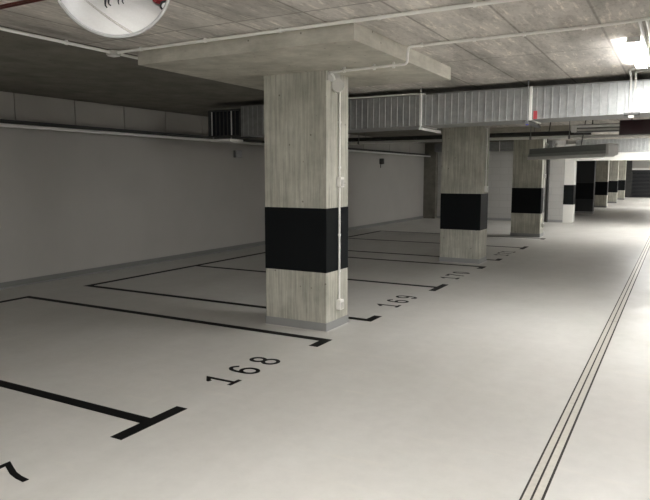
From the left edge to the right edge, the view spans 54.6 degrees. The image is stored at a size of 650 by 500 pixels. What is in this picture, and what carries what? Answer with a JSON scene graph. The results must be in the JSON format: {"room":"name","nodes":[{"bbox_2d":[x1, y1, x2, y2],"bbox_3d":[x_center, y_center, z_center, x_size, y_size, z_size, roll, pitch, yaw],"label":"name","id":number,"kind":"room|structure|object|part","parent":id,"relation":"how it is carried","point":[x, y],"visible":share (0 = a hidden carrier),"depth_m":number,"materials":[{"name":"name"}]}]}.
{"room":"parking garage","nodes":[
{"label":"parking garage","id":0,"kind":"room"},
{"bbox_2d":[0,127,423,282],"bbox_3d":[3.023,-2.506,22.986,0.250,2.836,61.300,4,8,29],"label":"wall","id":1,"kind":"structure","parent":0,"point":[70,201],"depth_m":11.36,"materials":[{"name":"white paint"}]},
{"bbox_2d":[0,216,422,289],"bbox_3d":[-3.972,0.366,10.479,0.012,0.095,32.200,4,8,29],"label":"baseboard","id":2,"kind":"structure","parent":1,"relation":"attached to","point":[135,263],"depth_m":11.46,"materials":[{"name":"grey paint"}]},
{"bbox_2d":[0,91,424,153],"bbox_3d":[-3.940,-2.211,10.212,0.030,0.396,32.086,4,8,29],"label":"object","id":3,"kind":"structure","parent":1,"relation":"attached to","point":[13,106],"depth_m":10.66,"materials":[{"name":"grey metal"}]},
{"bbox_2d":[0,123,430,156],"bbox_3d":[-3.764,-1.929,10.319,0.266,0.053,31.600,4,8,29],"label":"pipe","id":4,"kind":"object","parent":1,"relation":"attached to","point":[1,124],"visible":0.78,"depth_m":10.78,"materials":[{"name":"silver metal"}]},
{"bbox_2d":[0,119,428,155],"bbox_3d":[-3.784,-1.987,10.323,0.160,0.055,31.600,4,8,29],"label":"cable tray","id":5,"kind":"object","parent":4,"relation":"on","point":[1,120],"visible":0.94,"depth_m":10.86,"materials":[{"name":"metal"}]},
{"bbox_2d":[234,150,241,157],"bbox_3d":[-1.914,-2.109,13.819,0.076,0.160,0.210,4,8,29],"label":"wall box","id":6,"kind":"object","parent":1,"relation":"attached to","point":[237,153],"visible":1,"depth_m":13.77,"materials":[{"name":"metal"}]},
{"bbox_2d":[379,158,383,167],"bbox_3d":[1.845,-2.820,20.450,0.120,0.300,0.120,4,8,29],"label":"wall sensor","id":7,"kind":"object","parent":1,"relation":"attached to","point":[381,161],"visible":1,"depth_m":20.41,"materials":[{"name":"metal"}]},
{"bbox_2d":[0,197,649,499],"bbox_3d":[9.560,-0.567,19.530,15.335,0.200,61.900,4,8,29],"label":"floor","id":8,"kind":"structure","parent":0,"point":[458,390],"depth_m":5.12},
{"bbox_2d":[0,461,28,481],"bbox_3d":[-1.899,1.275,3.244,0.318,0.002,0.790,4,8,29],"label":"bay number","id":9,"kind":"object","parent":8,"relation":"on","point":[8,465],"visible":1,"depth_m":3.51,"materials":[{"name":"black paint"}]},
{"bbox_2d":[0,296,32,302],"bbox_3d":[-5.228,0.889,6.490,0.098,0.002,4.929,4,8,29],"label":"parking line","id":10,"kind":"object","parent":8,"relation":"on","point":[26,296],"visible":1,"depth_m":8.39,"materials":[{"name":"black paint"}]},
{"bbox_2d":[0,380,186,439],"bbox_3d":[-3.157,1.025,5.338,4.650,0.002,0.612,4,8,29],"label":"parking line","id":11,"kind":"object","parent":8,"relation":"on","point":[144,422],"visible":1,"depth_m":4.44,"materials":[{"name":"black paint"}]},
{"bbox_2d":[85,252,264,285],"bbox_3d":[-2.377,0.285,11.545,0.098,0.002,4.929,4,8,29],"label":"parking line","id":12,"kind":"object","parent":8,"relation":"on","point":[262,252],"visible":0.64,"depth_m":10.94,"materials":[{"name":"black paint"}]},
{"bbox_2d":[28,297,331,346],"bbox_3d":[-2.027,0.786,7.340,4.650,0.002,0.306,4,8,29],"label":"parking line","id":13,"kind":"object","parent":8,"relation":"on","point":[320,341],"visible":1,"depth_m":7.08,"materials":[{"name":"black paint"}]},
{"bbox_2d":[88,285,381,321],"bbox_3d":[-1.435,0.661,8.391,4.650,0.002,0.306,4,8,29],"label":"parking line","id":14,"kind":"object","parent":8,"relation":"on","point":[374,317],"visible":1,"depth_m":8.39,"materials":[{"name":"black paint"}]},
{"bbox_2d":[206,357,279,384],"bbox_3d":[-0.697,1.020,5.375,0.318,0.002,0.781,4,8,29],"label":"bay number","id":15,"kind":"object","parent":8,"relation":"on","point":[208,378],"visible":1,"depth_m":5.37,"materials":[{"name":"black paint"}]},
{"bbox_2d":[138,23,450,332],"bbox_3d":[-0.200,-0.562,6.675,2.321,2.836,2.394,4,8,29],"label":"concrete pillar","id":16,"kind":"structure","parent":8,"relation":"on","point":[301,106],"depth_m":6.59,"materials":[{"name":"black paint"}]},
{"bbox_3d":[-0.200,-1.902,6.515,2.321,0.137,2.394,4,8,29],"label":"drop panel","id":17,"kind":"part","parent":16,"relation":"part of","materials":[{"name":"concrete"}]},
{"bbox_3d":[-0.200,0.775,7.053,0.780,0.092,0.510,4,8,29],"label":"skirting","id":18,"kind":"part","parent":16,"relation":"part of","materials":[{"name":"grey paint"}]},
{"bbox_2d":[327,71,344,309],"bbox_3d":[0.122,-0.585,6.616,0.153,2.495,0.272,1,7,11],"label":"conduit","id":19,"kind":"object","parent":16,"relation":"attached to","point":[338,84],"visible":1,"depth_m":6.66,"materials":[{"name":"white plastic"}]},
{"bbox_3d":[0.090,-1.776,6.472,0.012,0.095,0.265,4,8,29],"label":"plate","id":20,"kind":"part","parent":19,"relation":"part of","materials":[{"name":"grey plastic"}]},
{"bbox_2d":[199,265,447,290],"bbox_3d":[-0.305,0.422,10.393,4.650,0.002,0.612,4,8,29],"label":"parking line","id":21,"kind":"object","parent":8,"relation":"on","point":[441,285],"visible":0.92,"depth_m":9.71,"materials":[{"name":"black paint"}]},
{"bbox_2d":[378,296,416,306],"bbox_3d":[0.950,0.672,8.294,0.319,0.002,0.777,4,8,29],"label":"number","id":22,"kind":"object","parent":8,"relation":"on","point":[396,296],"visible":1,"depth_m":8.32,"materials":[{"name":"black paint"}]},
{"bbox_2d":[348,257,484,268],"bbox_3d":[0.824,0.183,12.396,4.650,0.002,0.306,4,8,29],"label":"parking line","id":23,"kind":"object","parent":8,"relation":"on","point":[479,267],"visible":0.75,"depth_m":11.94,"materials":[{"name":"black paint"}]},
{"bbox_2d":[348,250,501,260],"bbox_3d":[1.417,0.058,13.447,4.650,0.002,0.306,4,8,29],"label":"parking line","id":24,"kind":"object","parent":8,"relation":"on","point":[348,250],"visible":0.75,"depth_m":13.14,"materials":[{"name":"black paint"}]},
{"bbox_2d":[348,238,527,248],"bbox_3d":[2.546,-0.181,15.449,4.650,0.002,0.612,4,8,29],"label":"parking line","id":25,"kind":"object","parent":8,"relation":"on","point":[524,247],"visible":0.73,"depth_m":15.47,"materials":[{"name":"black paint"}]},
{"bbox_2d":[441,272,469,278],"bbox_3d":[2.154,0.417,10.429,0.318,0.002,0.777,4,8,29],"label":"number","id":26,"kind":"object","parent":8,"relation":"on","point":[453,272],"visible":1,"depth_m":10.49,"materials":[{"name":"black paint"}]},
{"bbox_2d":[438,126,489,263],"bbox_3d":[2.651,-1.165,11.730,2.321,2.836,2.394,4,8,29],"label":"concrete pillar","id":27,"kind":"structure","parent":8,"relation":"on","point":[464,201],"depth_m":11.75,"materials":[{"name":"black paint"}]},
{"bbox_3d":[2.651,0.172,12.108,0.780,0.092,0.510,4,8,29],"label":"skirting","id":28,"kind":"part","parent":27,"relation":"part of","materials":[{"name":"grey paint"}]},
{"bbox_2d":[484,126,490,191],"bbox_3d":[2.974,-1.751,11.605,0.153,1.360,0.272,1,7,11],"label":"conduit","id":29,"kind":"object","parent":27,"relation":"attached to","point":[486,188],"visible":0.63,"depth_m":11.71,"materials":[{"name":"white plastic"}]},
{"bbox_2d":[389,231,545,239],"bbox_3d":[3.676,-0.420,17.452,4.650,0.002,0.306,4,8,29],"label":"parking line","id":30,"kind":"object","parent":8,"relation":"on","point":[389,231],"visible":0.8,"depth_m":16.98,"materials":[{"name":"black paint"}]},
{"bbox_2d":[490,125,570,236],"bbox_3d":[5.503,-1.768,16.786,2.321,2.836,2.394,4,8,29],"label":"concrete pillar","id":31,"kind":"structure","parent":8,"relation":"on","point":[528,175],"depth_m":16.78,"materials":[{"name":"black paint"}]},
{"bbox_3d":[5.503,-0.431,17.164,0.780,0.092,0.510,4,8,29],"label":"skirting","id":32,"kind":"part","parent":31,"relation":"part of","materials":[{"name":"grey paint"}]},
{"bbox_3d":[5.503,-3.108,16.626,2.321,0.137,2.394,4,8,29],"label":"drop panel","id":33,"kind":"part","parent":31,"relation":"part of","materials":[{"name":"concrete"}]},
{"bbox_2d":[542,141,546,227],"bbox_3d":[5.869,-1.751,16.814,0.065,2.305,0.085,4,8,29],"label":"conduit","id":34,"kind":"object","parent":31,"relation":"attached to","point":[545,175],"visible":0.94,"depth_m":16.85,"materials":[{"name":"white plastic"}]},
{"bbox_2d":[545,159,549,221],"bbox_3d":[7.795,-2.217,22.038,0.099,2.485,0.099,4,8,29],"label":"downpipe","id":35,"kind":"object","parent":8,"relation":"on","point":[548,160],"visible":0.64,"depth_m":22.02,"materials":[{"name":"metal"}]},
{"bbox_2d":[562,144,576,222],"bbox_3d":[8.547,-2.316,21.958,0.327,2.699,0.501,4,8,29],"label":"concrete pillar","id":36,"kind":"structure","parent":8,"relation":"on","point":[569,194],"depth_m":21.78,"materials":[{"name":"white paint"}]},
{"bbox_2d":[519,236,649,499],"bbox_3d":[10.011,-0.618,19.097,0.111,0.004,60.800,4,8,29],"label":"drain","id":37,"kind":"object","parent":8,"relation":"on","point":[537,486],"visible":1,"depth_m":4.45,"materials":[{"name":"grey metal"}]},
{"bbox_2d":[575,161,595,213],"bbox_3d":[11.206,-2.974,26.898,2.321,2.836,2.394,4,8,29],"label":"concrete pillar","id":38,"kind":"structure","parent":8,"relation":"on","point":[586,170],"depth_m":26.92,"materials":[{"name":"grey paint"}]},
{"bbox_3d":[11.205,-1.637,27.275,0.780,0.092,0.510,4,8,29],"label":"skirting","id":39,"kind":"part","parent":38,"relation":"part of","materials":[{"name":"grey paint"}]},
{"bbox_2d":[594,160,609,207],"bbox_3d":[14.057,-3.577,31.953,2.321,2.836,2.394,4,8,29],"label":"concrete pillar","id":40,"kind":"structure","parent":8,"relation":"on","point":[602,167],"depth_m":31.94,"materials":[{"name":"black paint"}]},
{"bbox_2d":[607,160,618,202],"bbox_3d":[16.909,-4.180,37.009,2.321,2.836,2.394,4,8,29],"label":"concrete pillar","id":41,"kind":"structure","parent":8,"relation":"on","point":[614,164],"depth_m":36.96,"materials":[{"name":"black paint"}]},
{"bbox_2d":[617,160,626,199],"bbox_3d":[19.760,-4.783,42.065,2.321,2.836,2.394,4,8,29],"label":"concrete pillar","id":42,"kind":"structure","parent":8,"relation":"on","point":[622,163],"depth_m":41.99,"materials":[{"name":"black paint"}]},
{"bbox_2d":[0,0,649,143],"bbox_3d":[9.560,-3.582,19.171,15.335,0.200,61.900,4,8,29],"label":"ceiling","id":43,"kind":"structure","parent":0,"point":[600,54],"depth_m":5.85,"materials":[{"name":"grey concrete"}]},
{"bbox_2d":[0,0,32,6],"bbox_3d":[-3.218,-1.710,4.728,4.600,0.093,0.015,4,8,29],"label":"pipe","id":44,"kind":"object","parent":43,"relation":"hanging from","point":[21,1],"visible":1,"depth_m":4.04,"materials":[{"name":"metal"}]},
{"bbox_2d":[0,0,44,9],"bbox_3d":[-3.201,-1.714,4.758,4.600,0.093,0.015,4,8,29],"label":"pipe","id":45,"kind":"object","parent":43,"relation":"hanging from","point":[33,1],"visible":1,"depth_m":4.07,"materials":[{"name":"metal"}]},
{"bbox_2d":[0,27,137,59],"bbox_3d":[-4.251,-1.423,2.101,0.038,0.041,9.780,4,8,29],"label":"conduit","id":46,"kind":"object","parent":43,"relation":"attached to","point":[65,42],"visible":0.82,"depth_m":5.52,"materials":[{"name":"white plastic"}]},
{"bbox_2d":[57,0,169,38],"bbox_3d":[-0.936,-1.231,2.761,0.514,0.580,0.260,-2,7,-18],"label":"convex mirror","id":47,"kind":"object","parent":43,"relation":"hanging from","point":[118,19],"visible":1,"depth_m":2.77,"materials":[{"name":"white mirror"}]},
{"bbox_2d":[106,0,520,56],"bbox_3d":[2.010,-1.619,3.793,9.360,0.056,0.100,4,8,29],"label":"conduit","id":48,"kind":"object","parent":43,"relation":"attached to","point":[113,53],"visible":0.96,"depth_m":4.92,"materials":[{"name":"white plastic"}]},
{"bbox_2d":[419,88,440,132],"bbox_3d":[1.509,-1.975,9.002,0.040,0.580,0.820,4,8,29],"label":"hanger","id":49,"kind":"object","parent":43,"relation":"hanging from","point":[420,127],"visible":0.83,"depth_m":8.71,"materials":[{"name":"metal"}]},
{"bbox_3d":[1.318,-1.942,8.663,0.015,0.565,0.015,-5,9,-38],"label":"rod","id":50,"kind":"part","parent":49,"relation":"part of","materials":[{"name":"metal"}]},
{"bbox_2d":[208,79,649,141],"bbox_3d":[2.798,-1.821,8.236,10.520,0.557,0.700,4,8,29],"label":"ventilation duct","id":51,"kind":"object","parent":49,"relation":"hanging from","point":[600,100],"visible":0.85,"depth_m":8.38,"materials":[{"name":"silver metal"}]},
{"bbox_3d":[-1.653,-2.085,10.362,0.660,0.440,0.030,4,8,29],"label":"grille frame","id":52,"kind":"part","parent":51,"relation":"part of","materials":[{"name":"metal"}]},
{"bbox_3d":[-1.639,-1.832,10.540,0.400,0.035,0.360,4,8,29],"label":"support plate","id":53,"kind":"part","parent":51,"relation":"part of","materials":[{"name":"grey metal"}]},
{"bbox_2d":[348,93,425,98],"bbox_3d":[0.765,-2.179,8.947,1.401,0.032,0.032,4,8,29],"label":"conduit","id":54,"kind":"object","parent":51,"relation":"attached to","point":[410,93],"visible":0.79,"depth_m":8.88,"materials":[{"name":"white plastic"}]},
{"bbox_3d":[1.509,-1.717,9.032,0.040,0.034,0.820,4,8,29],"label":"rail","id":55,"kind":"part","parent":49,"relation":"part of","materials":[{"name":"white plastic"}]},
{"bbox_2d":[348,127,591,141],"bbox_3d":[2.254,-2.636,13.824,6.685,0.410,0.087,4,8,29],"label":"pipe","id":56,"kind":"object","parent":43,"relation":"hanging from","point":[549,133],"visible":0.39,"depth_m":13.13,"materials":[{"name":"metal"}]},
{"bbox_2d":[328,17,649,79],"bbox_3d":[2.015,-1.655,5.057,4.780,0.282,0.270,5,8,34],"label":"conduit","id":57,"kind":"object","parent":43,"relation":"attached to","point":[583,27],"visible":1,"depth_m":5.38,"materials":[{"name":"white plastic"}]},
{"bbox_2d":[435,141,554,151],"bbox_3d":[6.016,-3.701,22.574,4.166,0.366,0.622,4,8,29],"label":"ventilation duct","id":58,"kind":"object","parent":43,"relation":"hanging from","point":[499,146],"visible":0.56,"depth_m":22.16,"materials":[{"name":"metal"}]},
{"bbox_2d":[348,121,649,144],"bbox_3d":[4.330,-2.406,12.276,11.835,0.501,0.080,4,8,29],"label":"pipe","id":59,"kind":"object","parent":43,"relation":"hanging from","point":[569,136],"visible":0.79,"depth_m":12.46,"materials":[{"name":"metal"}]},
{"bbox_2d":[525,80,540,127],"bbox_3d":[2.757,-1.903,8.306,0.040,0.559,0.820,4,8,29],"label":"hanger","id":60,"kind":"object","parent":43,"relation":"hanging from","point":[527,122],"visible":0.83,"depth_m":7.99,"materials":[{"name":"metal"}]},
{"bbox_3d":[2.566,-1.871,7.968,0.015,0.544,0.015,-5,9,-38],"label":"rod","id":61,"kind":"part","parent":60,"relation":"part of","materials":[{"name":"metal"}]},
{"bbox_3d":[2.757,-1.656,8.336,0.040,0.034,0.820,4,8,29],"label":"rail","id":62,"kind":"part","parent":60,"relation":"part of","materials":[{"name":"metal"}]},
{"bbox_2d":[527,120,618,159],"bbox_3d":[4.762,-2.220,12.250,0.219,0.867,2.515,-2,7,-15],"label":"housing","id":63,"kind":"object","parent":43,"relation":"hanging from","point":[596,150],"visible":0.93,"depth_m":12.01,"materials":[{"name":"grey paint"}]},
{"bbox_2d":[571,120,619,132],"bbox_3d":[6.208,-2.019,9.047,4.980,0.505,0.240,4,8,29],"label":"cable tray","id":64,"kind":"object","parent":43,"relation":"hanging from","point":[612,127],"visible":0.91,"depth_m":10.03,"materials":[{"name":"metal"}]},
{"bbox_2d":[575,138,649,151],"bbox_3d":[12.645,-3.269,19.228,9.370,0.436,0.090,4,8,29],"label":"ventilation duct","id":65,"kind":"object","parent":43,"relation":"hanging from","point":[632,144],"depth_m":20.71,"materials":[{"name":"silver metal"}]},
{"bbox_2d":[619,118,649,134],"bbox_3d":[4.788,-1.942,8.848,1.155,0.611,0.128,4,8,29],"label":"sign box","id":66,"kind":"object","parent":43,"relation":"hanging from","point":[640,126],"visible":0.86,"depth_m":9.00,"materials":[{"name":"metal"}]},
{"bbox_2d":[624,21,649,117],"bbox_3d":[3.104,-1.652,6.075,0.309,0.512,2.900,3,7,23],"label":"conduit","id":67,"kind":"object","parent":43,"relation":"attached to","point":[629,114],"visible":0.98,"depth_m":7.19,"materials":[{"name":"white plastic"}]},
{"bbox_3d":[3.603,-1.597,7.392,0.170,0.030,0.100,4,8,29],"label":"bracket plate","id":68,"kind":"part","parent":67,"relation":"part of","materials":[{"name":"metal"}]},
{"bbox_2d":[626,36,647,67],"bbox_3d":[3.029,-1.894,6.088,0.106,0.053,1.520,4,8,29],"label":"ceiling light","id":69,"kind":"object","parent":43,"relation":"attached to","point":[634,43],"visible":1,"depth_m":5.82,"materials":[{"name":"white plastic"}]},
{"bbox_2d":[437,140,566,219],"bbox_3d":[6.163,-2.529,23.174,5.045,2.836,0.300,4,8,29],"label":"wall","id":70,"kind":"structure","parent":0,"point":[500,175],"depth_m":22.79,"materials":[{"name":"white paint"}]},
{"bbox_2d":[423,143,437,218],"bbox_3d":[4.035,-2.632,24.045,0.475,2.836,0.250,4,8,29],"label":"pillar","id":71,"kind":"structure","parent":70,"relation":"attached to","point":[430,188],"depth_m":23.94,"materials":[{"name":"grey concrete"}]},
{"bbox_2d":[437,216,561,222],"bbox_3d":[6.294,-1.136,23.085,4.570,0.090,0.014,4,8,29],"label":"baseboard","id":72,"kind":"structure","parent":70,"relation":"attached to","point":[503,219],"depth_m":22.91,"materials":[{"name":"grey paint"}]},
{"bbox_2d":[575,152,649,160],"bbox_3d":[12.725,-3.154,19.385,9.370,0.701,0.285,4,8,29],"label":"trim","id":73,"kind":"structure","parent":0,"point":[621,155],"depth_m":20.81,"materials":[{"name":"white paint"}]},
{"bbox_2d":[632,160,649,197],"bbox_3d":[24.468,-5.228,45.783,14.735,2.836,0.280,4,8,29],"label":"wall","id":74,"kind":"structure","parent":0,"point":[645,163],"depth_m":46.21,"materials":[{"name":"white paint"}]},
{"bbox_2d":[625,161,631,196],"bbox_3d":[20.295,-5.473,47.853,5.415,2.836,0.160,4,8,29],"label":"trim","id":75,"kind":"structure","parent":74,"relation":"attached to","point":[629,163],"depth_m":46.57,"materials":[{"name":"metal"}]},
{"bbox_2d":[630,168,649,197],"bbox_3d":[25.340,-4.801,45.099,7.100,2.150,0.140,4,8,29],"label":"gate","id":76,"kind":"object","parent":74,"relation":"attached to","point":[637,179],"visible":0.99,"depth_m":46.27,"materials":[{"name":"grey metal"}]},
{"bbox_3d":[22.697,-4.902,46.590,0.070,2.000,0.120,4,8,29],"label":"rail","id":77,"kind":"part","parent":76,"relation":"part of","materials":[{"name":"metal"}]}
]}

